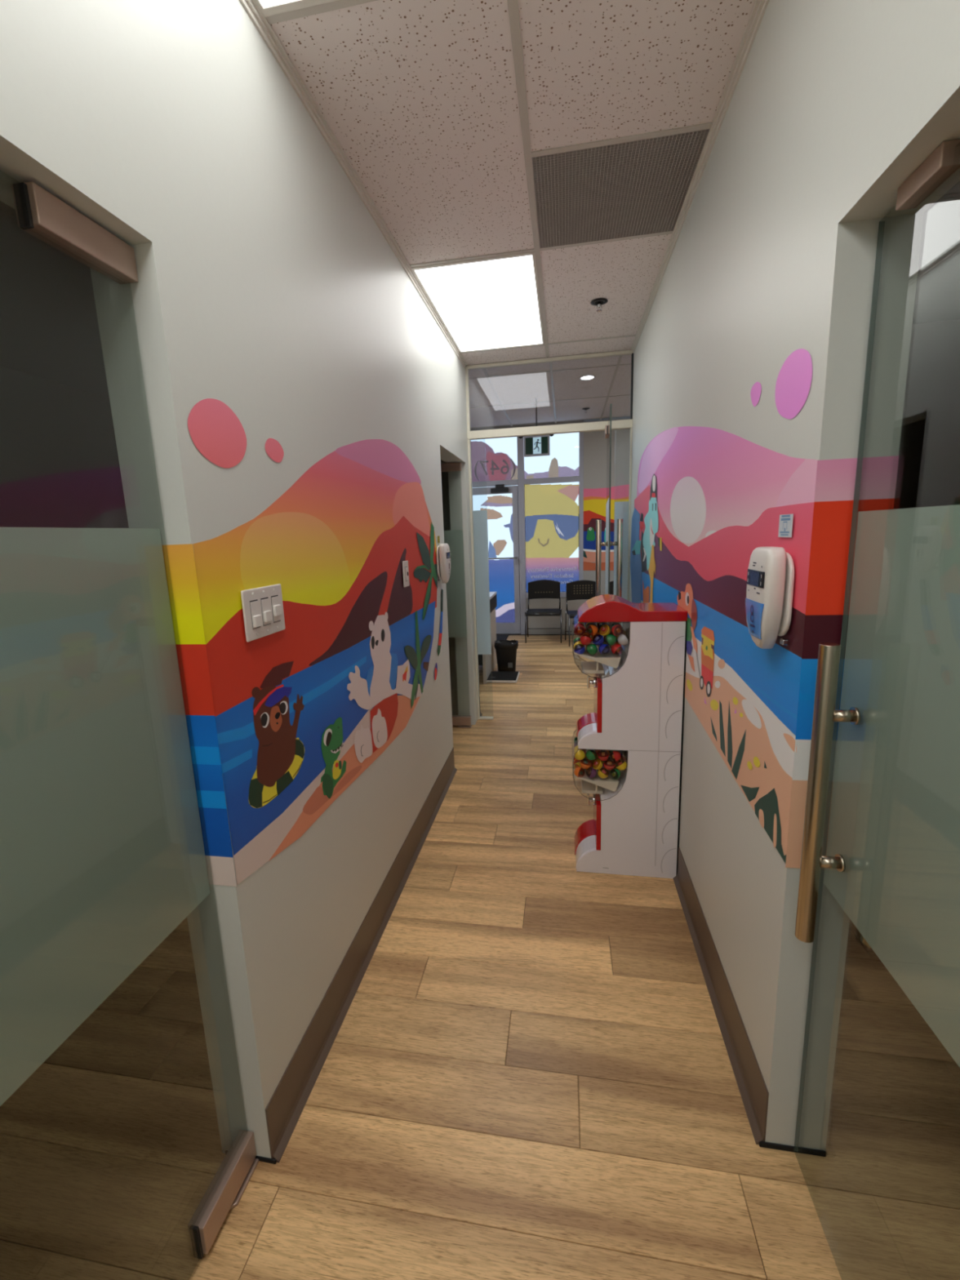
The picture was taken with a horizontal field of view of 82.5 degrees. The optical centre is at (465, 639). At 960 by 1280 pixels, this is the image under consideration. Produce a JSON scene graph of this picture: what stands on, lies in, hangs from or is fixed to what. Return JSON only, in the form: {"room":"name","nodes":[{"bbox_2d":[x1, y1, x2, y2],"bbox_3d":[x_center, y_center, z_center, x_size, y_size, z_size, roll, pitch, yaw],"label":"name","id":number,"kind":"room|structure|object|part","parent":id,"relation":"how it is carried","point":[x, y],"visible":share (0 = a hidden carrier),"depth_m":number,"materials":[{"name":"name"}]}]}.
{"room":"pediatric clinic corridor","nodes":[
{"label":"pediatric clinic corridor","id":0,"kind":"room"},
{"bbox_2d":[0,365,128,528],"bbox_3d":[-3.302,-0.404,2.799,0.100,3.000,12.600,0,11,10],"label":"wall","id":1,"kind":"structure","parent":0,"point":[60,467],"depth_m":4.05,"materials":[{"name":"paint"}]},
{"bbox_2d":[0,0,479,1158],"bbox_3d":[-0.731,0.095,0.369,0.134,2.732,8.420,0,11,10],"label":"wall","id":2,"kind":"structure","parent":0,"point":[267,288],"depth_m":1.28,"materials":[{"name":"paint"}]},
{"bbox_2d":[0,181,258,1259],"bbox_3d":[-0.651,0.380,0.737,0.154,2.028,0.911,0,11,10],"label":"door","id":3,"kind":"structure","parent":2,"relation":"in","point":[102,853],"depth_m":0.90,"materials":[{"name":"glass"}]},
{"bbox_2d":[225,1150,275,1164],"bbox_3d":[-0.534,1.284,1.359,0.138,0.012,0.004,0,11,10],"label":"baseboard","id":4,"kind":"structure","parent":2,"relation":"attached to","point":[260,1158],"depth_m":1.35,"materials":[{"name":"black rubber"}]},
{"bbox_2d":[240,583,284,642],"bbox_3d":[-0.479,-0.069,1.316,0.014,0.118,0.174,0,11,10],"label":"switch plate","id":5,"kind":"object","parent":2,"relation":"attached to","point":[262,606],"visible":1,"depth_m":1.30,"materials":[{"name":"plastic"}]},
{"bbox_2d":[161,398,443,886],"bbox_3d":[-0.372,-0.174,2.187,0.086,1.245,2.212,0,11,10],"label":"wall mural","id":6,"kind":"object","parent":2,"relation":"attached to","point":[318,699],"visible":0.98,"depth_m":1.50,"materials":[{"name":"multicoloured paint"}]},
{"bbox_2d":[402,560,409,587],"bbox_3d":[-0.266,-0.301,2.486,0.014,0.117,0.080,0,11,10],"label":"light switch","id":7,"kind":"object","parent":6,"relation":"attached to","point":[405,563],"visible":1,"depth_m":2.47,"materials":[{"name":"plastic"}]},
{"bbox_2d":[239,0,467,368],"bbox_3d":[-0.720,-1.222,0.028,0.022,0.027,8.266,0,11,10],"label":"trim","id":8,"kind":"structure","parent":2,"relation":"attached to","point":[251,7],"depth_m":1.68,"materials":[{"name":"white metal"}]},
{"bbox_2d":[265,747,457,1162],"bbox_3d":[-0.269,0.993,2.451,0.020,0.156,2.308,0,11,10],"label":"baseboard","id":9,"kind":"structure","parent":2,"relation":"attached to","point":[283,1111],"depth_m":1.77,"materials":[{"name":"rubber"}]},
{"bbox_2d":[436,543,450,583],"bbox_3d":[-0.121,-0.442,3.165,0.057,0.228,0.146,0,11,10],"label":"soap dispenser","id":10,"kind":"object","parent":2,"relation":"attached to","point":[443,554],"visible":1,"depth_m":3.11,"materials":[{"name":"white plastic"}]},
{"bbox_2d":[440,462,471,728],"bbox_3d":[-0.406,-0.298,4.260,0.851,2.026,0.048,0,11,10],"label":"door","id":11,"kind":"structure","parent":2,"relation":"in","point":[455,585],"depth_m":4.19,"materials":[{"name":"glass"}]},
{"bbox_2d":[0,633,959,1279],"bbox_3d":[0.672,1.082,2.369,9.091,0.060,12.600,0,11,10],"label":"floor","id":12,"kind":"structure","parent":0,"point":[528,1073],"depth_m":1.45,"materials":[{"name":"brown wood"}]},
{"bbox_2d":[478,591,497,684],"bbox_3d":[-0.607,-0.050,6.147,1.835,0.850,0.960,0,11,10],"label":"reception desk","id":13,"kind":"object","parent":12,"relation":"on","point":[488,662],"visible":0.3,"depth_m":6.06,"materials":[{"name":"laminate"}]},
{"bbox_3d":[-0.554,-0.028,6.422,1.740,0.660,0.020,0,11,10],"label":"modesty panel","id":14,"kind":"part","parent":13,"relation":"part of","materials":[{"name":"black"}]},
{"bbox_3d":[0.269,0.030,6.003,0.030,0.680,0.920,0,11,10],"label":"panel","id":15,"kind":"part","parent":13,"relation":"part of","materials":[{"name":"laminate"}]},
{"bbox_2d":[496,634,508,639],"bbox_3d":[0.337,-0.025,8.072,0.560,0.011,0.540,0,11,10],"label":"entrance mat","id":16,"kind":"object","parent":12,"relation":"on","point":[500,637],"visible":0.21,"depth_m":8.10,"materials":[{"name":"black plastic"}]},
{"bbox_2d":[486,671,519,683],"bbox_3d":[0.397,0.393,5.803,0.330,0.032,0.380,0,11,10],"label":"scale","id":17,"kind":"object","parent":12,"relation":"on","point":[495,676],"visible":0.91,"depth_m":5.73,"materials":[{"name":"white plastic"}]},
{"bbox_2d":[493,639,518,671],"bbox_3d":[0.458,0.178,6.091,0.265,0.342,0.206,-1,11,8],"label":"waste bin","id":18,"kind":"object","parent":12,"relation":"on","point":[505,650],"visible":0.98,"depth_m":6.01,"materials":[{"name":"black plastic"}]},
{"bbox_2d":[524,579,561,643],"bbox_3d":[1.108,-0.413,7.738,0.504,0.842,0.463,0,11,10],"label":"chair","id":19,"kind":"object","parent":12,"relation":"on","point":[541,588],"visible":1,"depth_m":7.87,"materials":[{"name":"black plastic"}]},
{"bbox_3d":[0.839,-0.171,7.613,0.018,0.430,0.033,0,11,10],"label":"leg","id":20,"kind":"part","parent":19,"relation":"part of","materials":[{"name":"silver metal"}]},
{"bbox_3d":[0.908,-0.245,7.992,0.018,0.434,0.107,0,11,10],"label":"leg","id":21,"kind":"part","parent":19,"relation":"part of","materials":[{"name":"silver metal"}]},
{"bbox_3d":[1.107,-0.393,7.735,0.470,0.047,0.420,0,11,10],"label":"seat","id":22,"kind":"part","parent":19,"relation":"part of","materials":[{"name":"black plastic"}]},
{"bbox_3d":[1.072,-0.359,7.541,0.486,0.016,0.016,0,11,10],"label":"seat frame","id":23,"kind":"part","parent":19,"relation":"part of","materials":[{"name":"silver metal"}]},
{"bbox_3d":[1.135,-0.730,7.895,0.460,0.280,0.017,0,11,10],"label":"backrest","id":24,"kind":"part","parent":19,"relation":"part of","materials":[{"name":"black plastic"}]},
{"bbox_3d":[1.317,-0.172,7.525,0.018,0.430,0.033,0,11,10],"label":"leg","id":25,"kind":"part","parent":19,"relation":"part of","materials":[{"name":"silver metal"}]},
{"bbox_2d":[465,350,633,719],"bbox_3d":[0.642,-0.685,4.196,1.197,2.731,0.050,0,11,10],"label":"door frame","id":26,"kind":"structure","parent":12,"relation":"on","point":[478,518],"depth_m":4.11,"materials":[{"name":"white metal"}]},
{"bbox_2d":[595,404,622,630],"bbox_3d":[0.968,-0.343,3.728,0.157,2.209,0.881,0,11,13],"label":"door","id":27,"kind":"structure","parent":26,"relation":"in","point":[608,543],"depth_m":3.33,"materials":[{"name":"metal"}]},
{"bbox_3d":[0.966,-0.346,3.723,0.009,2.193,0.870,0,11,13],"label":"pane","id":28,"kind":"part","parent":27,"relation":"part of","materials":[{"name":"clear glass"}]},
{"bbox_3d":[1.177,-0.443,4.146,0.104,2.197,0.012,0,11,10],"label":"pane","id":29,"kind":"part","parent":26,"relation":"part of","materials":[{"name":"clear glass"}]},
{"bbox_2d":[564,580,595,646],"bbox_3d":[1.629,-0.373,7.423,0.504,0.842,0.463,-2,11,4],"label":"chair","id":30,"kind":"object","parent":12,"relation":"on","point":[578,589],"visible":0.62,"depth_m":7.58,"materials":[{"name":"black plastic"}]},
{"bbox_3d":[1.405,-0.200,7.651,0.018,0.434,0.107,-2,11,4],"label":"leg","id":31,"kind":"part","parent":30,"relation":"part of","materials":[{"name":"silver metal"}]},
{"bbox_3d":[1.382,-0.126,7.266,0.018,0.430,0.033,-2,11,4],"label":"leg","id":32,"kind":"part","parent":30,"relation":"part of","materials":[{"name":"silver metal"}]},
{"bbox_3d":[1.629,-0.354,7.420,0.470,0.047,0.420,-2,11,4],"label":"seat","id":33,"kind":"part","parent":30,"relation":"part of","materials":[{"name":"black plastic"}]},
{"bbox_3d":[1.631,-0.690,7.583,0.460,0.280,0.017,-2,11,4],"label":"backrest","id":34,"kind":"part","parent":30,"relation":"part of","materials":[{"name":"black plastic"}]},
{"bbox_2d":[609,580,613,628],"bbox_3d":[2.176,-0.381,7.354,0.504,0.842,0.463,0,11,10],"label":"chair","id":35,"kind":"object","parent":12,"relation":"on","point":[611,582],"visible":0.02,"depth_m":7.53,"materials":[{"name":"black plastic"}]},
{"bbox_3d":[2.204,-0.698,7.510,0.460,0.280,0.017,0,11,10],"label":"backrest","id":36,"kind":"part","parent":35,"relation":"part of","materials":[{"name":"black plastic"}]},
{"bbox_2d":[571,594,687,878],"bbox_3d":[0.704,0.417,2.436,0.448,1.219,0.270,0,11,10],"label":"machine","id":37,"kind":"object","parent":12,"relation":"on","point":[633,830],"visible":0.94,"depth_m":2.31,"materials":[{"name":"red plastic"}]},
{"bbox_2d":[573,759,579,764],"bbox_3d":[0.517,0.560,2.492,0.046,0.049,0.046,8,15,43],"label":"capsule","id":38,"kind":"object","parent":37,"relation":"on","point":[575,761],"visible":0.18,"depth_m":2.49},
{"bbox_2d":[573,766,584,777],"bbox_3d":[0.500,0.579,2.395,0.046,0.048,0.046,-2,11,-1],"label":"capsule","id":39,"kind":"object","parent":37,"relation":"on","point":[578,771],"visible":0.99,"depth_m":2.38},
{"bbox_2d":[573,641,585,647],"bbox_3d":[0.487,0.030,2.341,0.046,0.048,0.046,5,13,34],"label":"capsule","id":40,"kind":"object","parent":37,"relation":"on","point":[576,642],"visible":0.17,"depth_m":2.33},
{"bbox_2d":[573,644,585,654],"bbox_3d":[0.478,0.039,2.293,0.047,0.047,0.048,-8,12,-27],"label":"capsule","id":41,"kind":"object","parent":37,"relation":"on","point":[579,649],"visible":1,"depth_m":2.28},
{"bbox_2d":[573,749,585,759],"bbox_3d":[0.497,0.499,2.380,0.046,0.048,0.046,-2,11,3],"label":"capsule","id":42,"kind":"object","parent":37,"relation":"in","point":[580,755],"visible":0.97,"depth_m":2.36},
{"bbox_2d":[574,762,584,772],"bbox_3d":[0.508,0.569,2.443,0.046,0.047,0.046,-2,11,3],"label":"capsule","id":43,"kind":"object","parent":37,"relation":"on","point":[577,764],"visible":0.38,"depth_m":2.44},
{"bbox_2d":[573,624,585,635],"bbox_3d":[0.476,-0.040,2.277,0.046,0.047,0.046,-8,12,-26],"label":"capsule","id":44,"kind":"object","parent":37,"relation":"in","point":[580,629],"visible":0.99,"depth_m":2.26},
{"bbox_2d":[579,753,590,762],"bbox_3d":[0.531,0.529,2.431,0.046,0.047,0.046,-11,14,-38],"label":"capsule","id":45,"kind":"object","parent":37,"relation":"in","point":[585,757],"visible":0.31,"depth_m":2.42},
{"bbox_2d":[579,758,591,768],"bbox_3d":[0.523,0.539,2.383,0.048,0.046,0.048,-12,14,-41],"label":"capsule","id":46,"kind":"object","parent":37,"relation":"in","point":[584,764],"visible":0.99,"depth_m":2.37},
{"bbox_2d":[579,634,591,645],"bbox_3d":[0.502,-0.001,2.281,0.046,0.046,0.047,-6,11,-19],"label":"capsule","id":47,"kind":"object","parent":37,"relation":"in","point":[585,639],"visible":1,"depth_m":2.26},
{"bbox_2d":[575,835,595,868],"bbox_3d":[0.560,0.970,2.508,0.106,0.112,0.104,0,11,10],"label":"hood","id":48,"kind":"object","parent":37,"relation":"attached to","point":[586,844],"depth_m":2.50,"materials":[{"name":"plastic"}]},
{"bbox_2d":[577,722,596,744],"bbox_3d":[0.542,0.413,2.401,0.098,0.070,0.104,0,11,10],"label":"hood","id":49,"kind":"object","parent":37,"relation":"attached to","point":[588,728],"depth_m":2.40,"materials":[{"name":"plastic"}]},
{"bbox_2d":[586,767,596,777],"bbox_3d":[0.549,0.578,2.386,0.046,0.048,0.046,7,14,41],"label":"capsule","id":50,"kind":"object","parent":37,"relation":"on","point":[591,772],"visible":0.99,"depth_m":2.37},
{"bbox_2d":[586,750,596,760],"bbox_3d":[0.546,0.499,2.371,0.047,0.046,0.046,1,11,16],"label":"capsule","id":51,"kind":"object","parent":37,"relation":"in","point":[591,755],"visible":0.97,"depth_m":2.35},
{"bbox_2d":[586,622,596,633],"bbox_3d":[0.534,-0.050,2.317,0.046,0.047,0.046,3,12,27],"label":"capsule","id":52,"kind":"object","parent":37,"relation":"in","point":[588,624],"visible":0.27,"depth_m":2.31},
{"bbox_2d":[586,644,597,654],"bbox_3d":[0.529,0.039,2.283,0.046,0.046,0.046,0,11,9],"label":"capsule","id":53,"kind":"object","parent":37,"relation":"on","point":[591,649],"visible":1,"depth_m":2.27},
{"bbox_2d":[586,624,597,635],"bbox_3d":[0.525,-0.040,2.269,0.046,0.048,0.046,-10,13,-35],"label":"capsule","id":54,"kind":"object","parent":37,"relation":"in","point":[593,629],"visible":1,"depth_m":2.25},
{"bbox_3d":[0.576,0.723,2.481,0.027,0.048,0.048,0,11,10],"label":"coin knob","id":55,"kind":"part","parent":37,"relation":"part of","materials":[{"name":"silver metal"}]},
{"bbox_3d":[0.555,0.183,2.379,0.027,0.048,0.048,0,11,10],"label":"coin knob","id":56,"kind":"part","parent":37,"relation":"part of","materials":[{"name":"silver metal"}]},
{"bbox_2d":[591,758,602,769],"bbox_3d":[0.572,0.539,2.374,0.046,0.047,0.046,8,15,42],"label":"capsule","id":57,"kind":"object","parent":37,"relation":"in","point":[597,764],"visible":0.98,"depth_m":2.36},
{"bbox_3d":[0.609,0.800,2.529,0.020,0.214,0.268,0,11,10],"label":"coin plate","id":58,"kind":"part","parent":37,"relation":"part of","materials":[{"name":"red plastic"}]},
{"bbox_2d":[592,634,604,645],"bbox_3d":[0.551,-0.001,2.272,0.046,0.046,0.046,6,13,36],"label":"capsule","id":59,"kind":"object","parent":37,"relation":"in","point":[597,639],"visible":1,"depth_m":2.26},
{"bbox_3d":[0.588,0.261,2.426,0.020,0.217,0.268,0,11,10],"label":"coin plate","id":60,"kind":"part","parent":37,"relation":"part of","materials":[{"name":"red plastic"}]},
{"bbox_3d":[0.602,0.558,2.482,0.229,0.234,0.264,0,11,10],"label":"clear globe","id":61,"kind":"part","parent":37,"relation":"part of","materials":[{"name":"plastic"}]},
{"bbox_3d":[0.581,0.019,2.380,0.229,0.234,0.264,0,11,10],"label":"clear globe","id":62,"kind":"part","parent":37,"relation":"part of","materials":[{"name":"plastic"}]},
{"bbox_2d":[597,763,607,771],"bbox_3d":[0.608,0.569,2.425,0.047,0.046,0.046,-1,11,5],"label":"capsule","id":63,"kind":"object","parent":37,"relation":"on","point":[602,767],"visible":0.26,"depth_m":2.40},
{"bbox_2d":[597,768,608,778],"bbox_3d":[0.599,0.578,2.377,0.046,0.046,0.047,8,15,44],"label":"capsule","id":64,"kind":"object","parent":37,"relation":"on","point":[602,774],"visible":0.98,"depth_m":2.37},
{"bbox_2d":[597,750,608,760],"bbox_3d":[0.596,0.499,2.362,0.049,0.046,0.048,-11,14,-38],"label":"capsule","id":65,"kind":"object","parent":37,"relation":"in","point":[602,755],"visible":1,"depth_m":2.35},
{"bbox_2d":[598,622,608,631],"bbox_3d":[0.584,-0.050,2.308,0.047,0.049,0.046,0,11,12],"label":"capsule","id":66,"kind":"object","parent":37,"relation":"in","point":[601,624],"visible":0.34,"depth_m":2.30},
{"bbox_2d":[598,644,609,654],"bbox_3d":[0.578,0.039,2.275,0.046,0.046,0.047,-5,11,-13],"label":"capsule","id":67,"kind":"object","parent":37,"relation":"on","point":[604,649],"visible":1,"depth_m":2.26},
{"bbox_2d":[599,624,610,635],"bbox_3d":[0.575,-0.041,2.259,0.046,0.046,0.047,4,12,29],"label":"capsule","id":68,"kind":"object","parent":37,"relation":"in","point":[605,629],"visible":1,"depth_m":2.25},
{"bbox_2d":[603,759,614,769],"bbox_3d":[0.622,0.539,2.365,0.049,0.046,0.048,-5,11,-15],"label":"capsule","id":69,"kind":"object","parent":37,"relation":"in","point":[609,764],"visible":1,"depth_m":2.35},
{"bbox_2d":[604,634,616,645],"bbox_3d":[0.601,-0.001,2.263,0.047,0.046,0.046,-1,11,8],"label":"capsule","id":70,"kind":"object","parent":37,"relation":"in","point":[611,639],"visible":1,"depth_m":2.25},
{"bbox_2d":[609,768,620,779],"bbox_3d":[0.649,0.578,2.368,0.046,0.048,0.047,5,13,32],"label":"capsule","id":71,"kind":"object","parent":37,"relation":"on","point":[615,773],"visible":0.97,"depth_m":2.35},
{"bbox_2d":[609,751,621,761],"bbox_3d":[0.645,0.499,2.353,0.047,0.048,0.046,-12,15,-43],"label":"capsule","id":72,"kind":"object","parent":37,"relation":"in","point":[615,756],"visible":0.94,"depth_m":2.34},
{"bbox_2d":[610,622,621,631],"bbox_3d":[0.634,-0.050,2.299,0.046,0.047,0.047,-5,11,-15],"label":"capsule","id":73,"kind":"object","parent":37,"relation":"in","point":[613,624],"visible":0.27,"depth_m":2.29},
{"bbox_2d":[611,643,622,654],"bbox_3d":[0.628,0.038,2.266,0.046,0.047,0.046,-6,11,-19],"label":"capsule","id":74,"kind":"object","parent":37,"relation":"on","point":[616,649],"visible":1,"depth_m":2.25},
{"bbox_2d":[611,624,622,635],"bbox_3d":[0.624,-0.041,2.250,0.046,0.048,0.046,4,13,32],"label":"capsule","id":75,"kind":"object","parent":37,"relation":"in","point":[616,629],"visible":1,"depth_m":2.23},
{"bbox_2d":[614,755,625,764],"bbox_3d":[0.680,0.529,2.404,0.046,0.047,0.046,-3,11,-5],"label":"capsule","id":76,"kind":"object","parent":37,"relation":"in","point":[622,757],"visible":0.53,"depth_m":2.39},
{"bbox_2d":[616,759,626,770],"bbox_3d":[0.671,0.538,2.356,0.046,0.047,0.046,-4,11,-8],"label":"capsule","id":77,"kind":"object","parent":37,"relation":"in","point":[621,766],"visible":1,"depth_m":2.34},
{"bbox_2d":[617,634,628,644],"bbox_3d":[0.651,-0.002,2.253,0.046,0.048,0.046,5,13,33],"label":"capsule","id":78,"kind":"object","parent":37,"relation":"in","point":[622,639],"visible":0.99,"depth_m":2.24},
{"bbox_3d":[0.923,0.456,2.404,0.007,1.131,0.268,0,11,10],"label":"panel","id":79,"kind":"part","parent":37,"relation":"part of","materials":[{"name":"white plastic"}]},
{"bbox_2d":[0,0,959,428],"bbox_3d":[0.285,-1.789,1.873,7.300,0.328,12.600,0,11,10],"label":"ceiling","id":80,"kind":"structure","parent":0,"point":[442,110],"depth_m":1.76,"materials":[{"name":"paint"}]},
{"bbox_2d":[255,0,337,17],"bbox_3d":[-0.306,-1.375,0.649,0.569,0.023,1.241,0,11,10],"label":"recessed light","id":81,"kind":"object","parent":80,"relation":"in","point":[268,7],"visible":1,"depth_m":1.27,"materials":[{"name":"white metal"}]},
{"bbox_2d":[411,251,544,352],"bbox_3d":[0.138,-1.856,3.089,0.569,0.023,1.241,0,11,10],"label":"recessed light","id":82,"kind":"object","parent":80,"relation":"in","point":[492,303],"visible":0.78,"depth_m":2.92,"materials":[{"name":"white plastic"}]},
{"bbox_2d":[518,397,553,457],"bbox_3d":[0.805,-2.424,6.233,0.406,0.628,0.054,0,11,10],"label":"exit sign","id":83,"kind":"object","parent":80,"relation":"hanging from","point":[536,445],"visible":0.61,"depth_m":6.24,"materials":[{"name":"black plastic"}]},
{"bbox_3d":[0.819,-2.219,6.244,0.093,0.180,0.001,0,11,10],"label":"lit panel","id":84,"kind":"part","parent":83,"relation":"part of","materials":[{"name":"white plastic"}]},
{"bbox_2d":[578,375,595,380],"bbox_3d":[1.214,-2.608,5.446,0.164,0.004,0.164,0,11,10],"label":"recessed light","id":85,"kind":"object","parent":80,"relation":"in","point":[585,377],"visible":1,"depth_m":5.44,"materials":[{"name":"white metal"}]},
{"bbox_2d":[591,297,608,311],"bbox_3d":[0.735,-1.834,3.004,0.092,0.048,0.092,0,11,10],"label":"sprinkler head","id":86,"kind":"object","parent":80,"relation":"attached to","point":[598,302],"visible":1,"depth_m":3.00},
{"bbox_2d":[531,128,710,248],"bbox_3d":[0.550,-1.699,2.064,0.579,0.060,0.624,0,11,10],"label":"ceiling vent","id":87,"kind":"object","parent":80,"relation":"in","point":[641,187],"visible":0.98,"depth_m":2.01,"materials":[{"name":"metal"}]},
{"bbox_2d":[470,417,630,628],"bbox_3d":[1.401,-1.621,7.978,7.300,3.100,0.120,0,11,10],"label":"wall","id":88,"kind":"structure","parent":0,"point":[594,442],"depth_m":7.68,"materials":[{"name":"paint"},{"name":"aluminium"},{"name":"printed vinyl film"}]},
{"bbox_2d":[471,431,583,634],"bbox_3d":[0.054,-1.545,8.222,3.362,2.960,0.110,0,11,10],"label":"window","id":89,"kind":"structure","parent":88,"relation":"in","point":[544,553],"depth_m":7.96,"materials":[{"name":"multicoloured glass"}]},
{"bbox_2d":[472,484,520,633],"bbox_3d":[0.416,-1.177,8.182,0.775,2.205,0.162,0,11,10],"label":"door","id":90,"kind":"structure","parent":89,"relation":"attached to","point":[504,573],"depth_m":8.19,"materials":[{"name":"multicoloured glass"}]},
{"bbox_2d":[528,627,574,634],"bbox_3d":[2.401,-0.135,8.020,2.960,0.090,0.012,0,11,10],"label":"baseboard","id":91,"kind":"structure","parent":88,"relation":"attached to","point":[556,631],"depth_m":8.22,"materials":[{"name":"paint"}]},
{"bbox_2d":[578,484,629,570],"bbox_3d":[2.150,-1.585,7.784,1.052,1.215,0.003,0,11,10],"label":"wall mural","id":92,"kind":"object","parent":88,"relation":"attached to","point":[594,500],"visible":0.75,"depth_m":7.81,"materials":[{"name":"multicoloured paint"}]},
{"bbox_2d":[440,319,959,715],"bbox_3d":[0.715,-0.828,4.208,7.300,3.000,0.144,0,11,10],"label":"wall","id":93,"kind":"structure","parent":0,"point":[928,472],"depth_m":3.62,"materials":[{"name":"paint"}]},
{"bbox_2d":[629,0,959,1151],"bbox_3d":[0.576,0.091,0.120,0.134,2.732,8.400,0,11,10],"label":"wall","id":94,"kind":"structure","parent":0,"point":[834,104],"depth_m":1.23,"materials":[{"name":"paint"}]},
{"bbox_2d":[631,0,769,352],"bbox_3d":[0.436,-1.226,-0.183,0.022,0.027,8.266,0,11,10],"label":"trim","id":95,"kind":"structure","parent":94,"relation":"attached to","point":[758,11],"depth_m":1.73,"materials":[{"name":"white metal"}]},
{"bbox_2d":[673,846,768,1144],"bbox_3d":[0.994,0.875,2.817,0.020,0.156,3.073,0,11,10],"label":"baseboard","id":96,"kind":"structure","parent":94,"relation":"attached to","point":[752,1086],"depth_m":1.64,"materials":[{"name":"rubber"}]},
{"bbox_2d":[630,348,898,869],"bbox_3d":[1.016,-0.392,2.546,0.138,1.226,3.051,0,11,10],"label":"wall mural","id":97,"kind":"object","parent":94,"relation":"attached to","point":[707,498],"visible":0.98,"depth_m":1.41,"materials":[{"name":"multicoloured paint"}]},
{"bbox_2d":[745,546,794,648],"bbox_3d":[0.677,-0.093,1.230,0.057,0.228,0.146,0,11,10],"label":"soap dispenser","id":98,"kind":"object","parent":94,"relation":"attached to","point":[771,570],"visible":1,"depth_m":1.18,"materials":[{"name":"white plastic"}]},
{"bbox_3d":[0.649,-0.139,1.226,0.002,0.035,0.113,0,11,10],"label":"screen panel","id":99,"kind":"part","parent":98,"relation":"part of","materials":[{"name":"blue plastic"}]},
{"bbox_2d":[777,513,793,537],"bbox_3d":[0.697,-0.249,1.191,0.002,0.048,0.073,0,11,10],"label":"card","id":100,"kind":"object","parent":94,"relation":"attached to","point":[785,524],"visible":1,"depth_m":1.19,"materials":[{"name":"paper"}]},
{"bbox_2d":[759,1141,826,1156],"bbox_3d":[0.795,1.237,1.330,0.148,0.014,0.005,0,11,10],"label":"baseboard","id":101,"kind":"structure","parent":94,"relation":"attached to","point":[764,1144],"depth_m":1.33,"materials":[{"name":"black rubber"}]},
{"bbox_2d":[793,221,959,1151],"bbox_3d":[0.681,0.344,0.698,0.156,2.012,0.907,0,11,10],"label":"door","id":102,"kind":"structure","parent":94,"relation":"in","point":[891,861],"depth_m":0.93,"materials":[{"name":"glass"}]},
{"bbox_2d":[895,138,959,210],"bbox_3d":[0.694,-0.693,0.819,0.030,0.032,0.110,0,11,10],"label":"fitting","id":103,"kind":"object","parent":94,"relation":"attached to","point":[944,162],"visible":1,"depth_m":0.80,"materials":[{"name":"wood"}]}
]}

